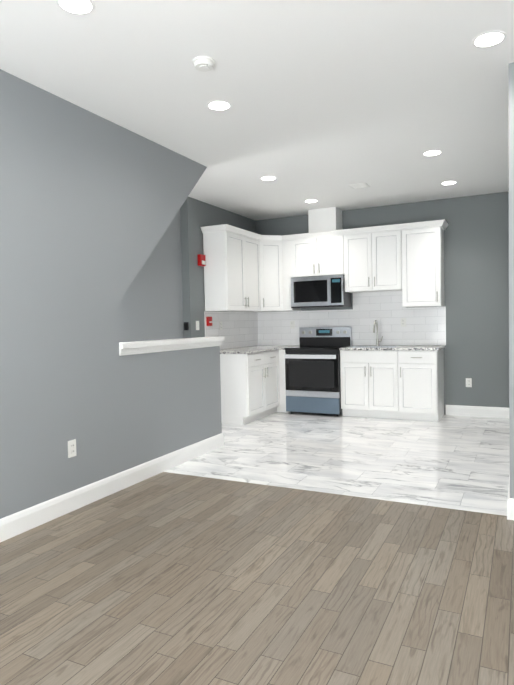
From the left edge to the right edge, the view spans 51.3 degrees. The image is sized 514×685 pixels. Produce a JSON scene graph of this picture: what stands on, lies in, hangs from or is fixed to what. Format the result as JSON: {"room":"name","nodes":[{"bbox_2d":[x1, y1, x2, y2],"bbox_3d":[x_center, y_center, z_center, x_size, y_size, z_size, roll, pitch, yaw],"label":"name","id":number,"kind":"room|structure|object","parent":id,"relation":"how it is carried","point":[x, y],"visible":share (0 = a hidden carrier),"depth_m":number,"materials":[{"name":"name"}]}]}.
{"room":"kitchen","nodes":[
{"label":"kitchen","id":0,"kind":"room"},
{"bbox_2d":[0,69,221,518],"bbox_3d":[-2.374,-0.184,2.606,0.960,2.827,6.990,0,2,26],"label":"wall","id":1,"kind":"structure","parent":0,"point":[91,203],"depth_m":3.78,"materials":[{"name":"grey paint"}]},
{"bbox_2d":[68,439,76,457],"bbox_3d":[-1.281,0.735,3.713,0.009,0.116,0.072,0,2,26],"label":"outlet","id":2,"kind":"object","parent":1,"relation":"attached to","point":[71,448],"visible":1,"depth_m":3.71,"materials":[{"name":"white plastic"}]},
{"bbox_2d":[0,433,223,541],"bbox_3d":[-1.936,1.158,2.520,0.136,0.134,6.906,0,2,26],"label":"baseboard","id":3,"kind":"structure","parent":1,"relation":"attached to","point":[19,522],"depth_m":3.92,"materials":[{"name":"white wood"}]},
{"bbox_2d":[119,337,224,355],"bbox_3d":[-0.772,0.020,4.892,0.196,0.095,1.585,0,2,26],"label":"trim","id":4,"kind":"structure","parent":1,"relation":"on","point":[136,347],"depth_m":4.68,"materials":[{"name":"white wood"}]},
{"bbox_2d":[118,209,183,341],"bbox_3d":[-2.680,-0.199,3.182,0.100,2.827,7.750,0,2,26],"label":"wall","id":5,"kind":"structure","parent":0,"point":[150,305],"depth_m":6.18,"materials":[{"name":"grey paint"}]},
{"bbox_2d":[180,197,257,349],"bbox_3d":[-0.479,-0.413,7.502,0.210,2.827,1.957,0,2,26],"label":"wall","id":6,"kind":"structure","parent":0,"point":[195,215],"depth_m":6.69,"materials":[{"name":"grey paint"}]},
{"bbox_2d":[184,322,188,329],"bbox_3d":[-0.871,-0.201,6.597,0.050,0.100,0.028,0,2,26],"label":"intercom","id":7,"kind":"object","parent":6,"relation":"attached to","point":[186,326],"visible":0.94,"depth_m":6.58,"materials":[{"name":"black plastic"}]},
{"bbox_2d":[198,254,205,265],"bbox_3d":[-0.693,-1.037,6.764,0.062,0.140,0.120,0,2,26],"label":"fire alarm strobe","id":8,"kind":"object","parent":6,"relation":"attached to","point":[201,260],"visible":1,"depth_m":6.72,"materials":[{"name":"red plastic"}]},
{"bbox_2d":[200,224,259,310],"bbox_3d":[-0.314,-0.954,7.192,0.338,1.060,0.957,0,2,26],"label":"upper cabinet","id":9,"kind":"object","parent":6,"relation":"attached to","point":[246,271],"depth_m":6.83,"materials":[{"name":"white wood"}]},
{"bbox_2d":[204,311,259,349],"bbox_3d":[-0.335,-0.177,7.545,0.008,0.511,1.500,0,2,26],"label":"backsplash","id":10,"kind":"structure","parent":6,"relation":"attached to","point":[239,329],"depth_m":7.60,"materials":[{"name":"tile"}]},
{"bbox_2d":[206,317,211,325],"bbox_3d":[-0.611,-0.274,6.923,0.045,0.120,0.090,0,2,26],"label":"station","id":11,"kind":"object","parent":10,"relation":"attached to","point":[209,321],"visible":1,"depth_m":6.89,"materials":[{"name":"red plastic"}]},
{"bbox_2d":[0,472,513,684],"bbox_3d":[-0.557,1.297,1.198,5.660,0.100,5.950,0,2,26],"label":"floor","id":12,"kind":"structure","parent":0,"point":[165,578],"depth_m":2.54,"materials":[{"name":"brown wood"}]},
{"bbox_2d":[0,0,513,220],"bbox_3d":[0.214,-1.710,2.767,5.660,0.100,9.707,0,2,26],"label":"ceiling","id":13,"kind":"structure","parent":0,"point":[330,101],"depth_m":3.53,"materials":[{"name":"white paint"}]},
{"bbox_2d":[56,0,94,14],"bbox_3d":[-0.872,-1.626,2.579,0.180,0.005,0.180,0,2,26],"label":"recessed light","id":14,"kind":"object","parent":13,"relation":"in","point":[80,7],"visible":1,"depth_m":2.59,"materials":[{"name":"white"}]},
{"bbox_2d":[192,56,214,71],"bbox_3d":[-0.315,-1.644,3.173,0.136,0.040,0.136,0,2,26],"label":"smoke detector","id":15,"kind":"object","parent":13,"relation":"attached to","point":[203,63],"visible":1,"depth_m":3.14,"materials":[{"name":"white plastic"}]},
{"bbox_2d":[207,100,231,110],"bbox_3d":[-0.270,-1.687,3.819,0.180,0.005,0.180,0,2,26],"label":"recessed light","id":16,"kind":"object","parent":13,"relation":"in","point":[218,105],"visible":1,"depth_m":3.81,"materials":[{"name":"white plastic"}]},
{"bbox_2d":[260,176,276,180],"bbox_3d":[0.125,-1.772,5.787,0.180,0.005,0.180,0,2,26],"label":"recessed light","id":17,"kind":"object","parent":13,"relation":"in","point":[267,178],"visible":0.98,"depth_m":5.78,"materials":[{"name":"white plastic"}]},
{"bbox_2d":[304,199,317,202],"bbox_3d":[0.701,-1.828,6.928,0.180,0.005,0.180,0,2,26],"label":"recessed light","id":18,"kind":"object","parent":13,"relation":"in","point":[310,201],"visible":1,"depth_m":6.94,"materials":[{"name":"white"}]},
{"bbox_2d":[348,183,369,188],"bbox_3d":[1.183,-1.808,6.188,0.200,0.011,0.200,0,2,26],"label":"ceiling vent","id":19,"kind":"object","parent":13,"relation":"in","point":[359,185],"visible":0.96,"depth_m":6.17,"materials":[{"name":"white metal"}]},
{"bbox_2d":[422,150,441,155],"bbox_3d":[1.644,-1.774,5.023,0.180,0.005,0.180,0,2,26],"label":"recessed light","id":20,"kind":"object","parent":13,"relation":"in","point":[432,153],"visible":0.98,"depth_m":5.02,"materials":[{"name":"white"}]},
{"bbox_2d":[441,181,456,184],"bbox_3d":[2.202,-1.830,6.151,0.180,0.005,0.180,0,2,26],"label":"recessed light","id":21,"kind":"object","parent":13,"relation":"in","point":[449,183],"visible":0.94,"depth_m":6.15,"materials":[{"name":"white"}]},
{"bbox_2d":[472,31,506,47],"bbox_3d":[1.294,-1.688,2.989,0.180,0.005,0.180,0,2,26],"label":"recessed light","id":22,"kind":"object","parent":13,"relation":"in","point":[489,39],"visible":1,"depth_m":2.98,"materials":[{"name":"white plastic"}]},
{"bbox_2d":[164,411,509,515],"bbox_3d":[1.595,1.083,5.543,5.660,0.100,3.757,0,2,26],"label":"floor","id":23,"kind":"structure","parent":0,"point":[455,462],"depth_m":4.95,"materials":[{"name":"tile"}]},
{"bbox_2d":[220,350,279,424],"bbox_3d":[-0.177,0.566,7.171,0.618,0.884,0.944,0,2,26],"label":"base cabinet","id":24,"kind":"object","parent":23,"relation":"on","point":[250,383],"depth_m":6.76,"materials":[{"name":"white wood"}]},
{"bbox_2d":[220,346,285,353],"bbox_3d":[-0.037,0.095,7.408,0.660,0.030,1.575,0,2,26],"label":"countertop","id":25,"kind":"structure","parent":24,"relation":"on","point":[250,350],"depth_m":7.08,"materials":[{"name":"stone"}]},
{"bbox_2d":[280,350,287,412],"bbox_3d":[0.167,0.531,7.866,0.618,0.884,0.610,0,2,26],"label":"base cabinet","id":26,"kind":"object","parent":23,"relation":"on","point":[282,360],"depth_m":7.45,"materials":[{"name":"white wood"}]},
{"bbox_2d":[284,327,351,415],"bbox_3d":[0.854,0.383,7.445,0.764,1.185,0.688,0,2,26],"label":"range","id":27,"kind":"object","parent":23,"relation":"on","point":[312,373],"visible":0.92,"depth_m":7.23,"materials":[{"name":"grey metal"}]},
{"bbox_2d":[340,350,399,418],"bbox_3d":[1.569,0.529,7.168,0.755,0.884,0.618,0,2,26],"label":"base cabinet","id":28,"kind":"object","parent":23,"relation":"on","point":[398,384],"depth_m":6.89,"materials":[{"name":"white wood"}]},
{"bbox_2d":[339,347,440,350],"bbox_3d":[1.657,0.083,6.794,1.245,0.030,0.095,0,2,26],"label":"countertop","id":29,"kind":"structure","parent":28,"relation":"on","point":[343,348],"depth_m":6.70,"materials":[{"name":"stone"}]},
{"bbox_2d":[399,346,444,348],"bbox_3d":[2.078,0.071,6.870,0.558,0.030,0.390,0,2,26],"label":"countertop","id":30,"kind":"structure","parent":28,"relation":"on","point":[442,347],"depth_m":6.93,"materials":[{"name":"stone"}]},
{"bbox_2d":[346,346,398,347],"bbox_3d":[1.543,0.073,7.132,0.632,0.027,0.402,0,2,26],"label":"sink","id":31,"kind":"object","parent":30,"relation":"in","point":[372,347],"visible":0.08,"depth_m":7.30,"materials":[{"name":"silver metal"}]},
{"bbox_2d":[373,320,382,345],"bbox_3d":[1.637,-0.129,7.262,0.107,0.356,0.220,0,2,26],"label":"faucet","id":32,"kind":"object","parent":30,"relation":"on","point":[377,339],"visible":1,"depth_m":7.33,"materials":[{"name":"silver metal"}]},
{"bbox_2d":[400,349,443,421],"bbox_3d":[2.119,0.527,6.895,0.471,0.884,0.618,0,2,26],"label":"base cabinet","id":33,"kind":"object","parent":23,"relation":"on","point":[421,372],"depth_m":6.63,"materials":[{"name":"white wood"}]},
{"bbox_2d":[255,191,508,414],"bbox_3d":[2.469,-0.460,7.077,5.450,2.827,0.100,0,2,26],"label":"wall","id":34,"kind":"structure","parent":0,"point":[476,271],"depth_m":6.89,"materials":[{"name":"grey paint"}]},
{"bbox_2d":[260,235,283,310],"bbox_3d":[0.201,-0.983,7.602,0.252,1.056,0.253,0,2,26],"label":"upper cabinet","id":35,"kind":"object","parent":34,"relation":"attached to","point":[271,246],"depth_m":7.60,"materials":[{"name":"white wood"}]},
{"bbox_2d":[284,235,291,310],"bbox_3d":[0.127,-0.988,7.825,0.568,1.060,0.569,0,2,26],"label":"upper cabinet","id":36,"kind":"object","parent":34,"relation":"attached to","point":[287,266],"depth_m":7.63,"materials":[{"name":"white wood"}]},
{"bbox_2d":[288,229,343,276],"bbox_3d":[0.902,-1.226,7.555,0.763,0.597,0.343,0,2,26],"label":"upper cabinet","id":37,"kind":"object","parent":34,"relation":"attached to","point":[314,253],"depth_m":7.40,"materials":[{"name":"white wood"}]},
{"bbox_2d":[291,274,350,308],"bbox_3d":[0.894,-0.707,7.535,0.758,0.430,0.431,0,2,26],"label":"microwave","id":38,"kind":"object","parent":37,"relation":"attached to","point":[326,291],"visible":0.98,"depth_m":7.37,"materials":[{"name":"grey metal"}]},
{"bbox_2d":[308,207,342,232],"bbox_3d":[0.964,-1.692,7.537,0.400,0.331,0.298,0,2,26],"label":"enclosure","id":39,"kind":"object","parent":37,"relation":"on","point":[325,219],"visible":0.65,"depth_m":7.41,"materials":[{"name":"white"}]},
{"bbox_2d":[260,291,445,344],"bbox_3d":[1.240,-0.330,7.631,2.754,0.743,0.008,0,2,26],"label":"backsplash","id":40,"kind":"structure","parent":34,"relation":"attached to","point":[386,310],"depth_m":7.45,"materials":[{"name":"tile"}]},
{"bbox_2d":[401,318,405,326],"bbox_3d":[1.982,-0.272,7.255,0.072,0.116,0.009,0,2,26],"label":"outlet","id":41,"kind":"object","parent":40,"relation":"attached to","point":[403,322],"visible":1,"depth_m":7.25,"materials":[{"name":"white plastic"}]},
{"bbox_2d":[344,224,403,292],"bbox_3d":[1.592,-1.110,7.219,0.766,0.832,0.343,0,2,26],"label":"upper cabinet","id":42,"kind":"object","parent":34,"relation":"attached to","point":[373,256],"depth_m":7.05,"materials":[{"name":"white wood"}]},
{"bbox_2d":[400,220,443,306],"bbox_3d":[2.153,-0.997,6.947,0.478,1.060,0.343,0,2,26],"label":"upper cabinet","id":43,"kind":"object","parent":34,"relation":"attached to","point":[423,241],"depth_m":6.79,"materials":[{"name":"white wood"}]},
{"bbox_2d":[466,378,471,386],"bbox_3d":[2.738,0.520,6.930,0.072,0.116,0.009,0,2,26],"label":"outlet","id":44,"kind":"object","parent":34,"relation":"attached to","point":[468,382],"visible":1,"depth_m":6.93,"materials":[{"name":"white plastic"}]},
{"bbox_2d":[508,62,513,497],"bbox_3d":[2.389,-0.300,2.995,1.770,2.827,0.120,0,2,26],"label":"wall","id":45,"kind":"structure","parent":0,"point":[511,228],"depth_m":3.32,"materials":[{"name":"grey paint"}]},
{"bbox_3d":[1.919,-0.172,-0.061,0.100,2.827,6.020,0,2,26],"label":"wall","id":46,"kind":"structure","parent":0,"visible":0},
{"bbox_2d":[446,405,508,417],"bbox_3d":[2.853,0.887,6.889,0.810,0.134,0.016,0,2,26],"label":"baseboard","id":47,"kind":"structure","parent":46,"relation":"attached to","point":[481,411],"depth_m":6.89,"materials":[{"name":"white wood"}]},
{"bbox_2d":[507,472,509,519],"bbox_3d":[2.408,0.968,5.042,0.016,0.134,3.723,0,2,26],"label":"baseboard","id":48,"kind":"structure","parent":46,"relation":"attached to","point":[508,497],"depth_m":3.40,"materials":[{"name":"white wood"}]},
{"bbox_2d":[509,498,513,519],"bbox_3d":[2.379,1.048,2.990,1.740,0.134,0.016,0,2,26],"label":"baseboard","id":49,"kind":"structure","parent":46,"relation":"attached to","point":[511,500],"depth_m":3.37,"materials":[{"name":"white wood"}]}
]}

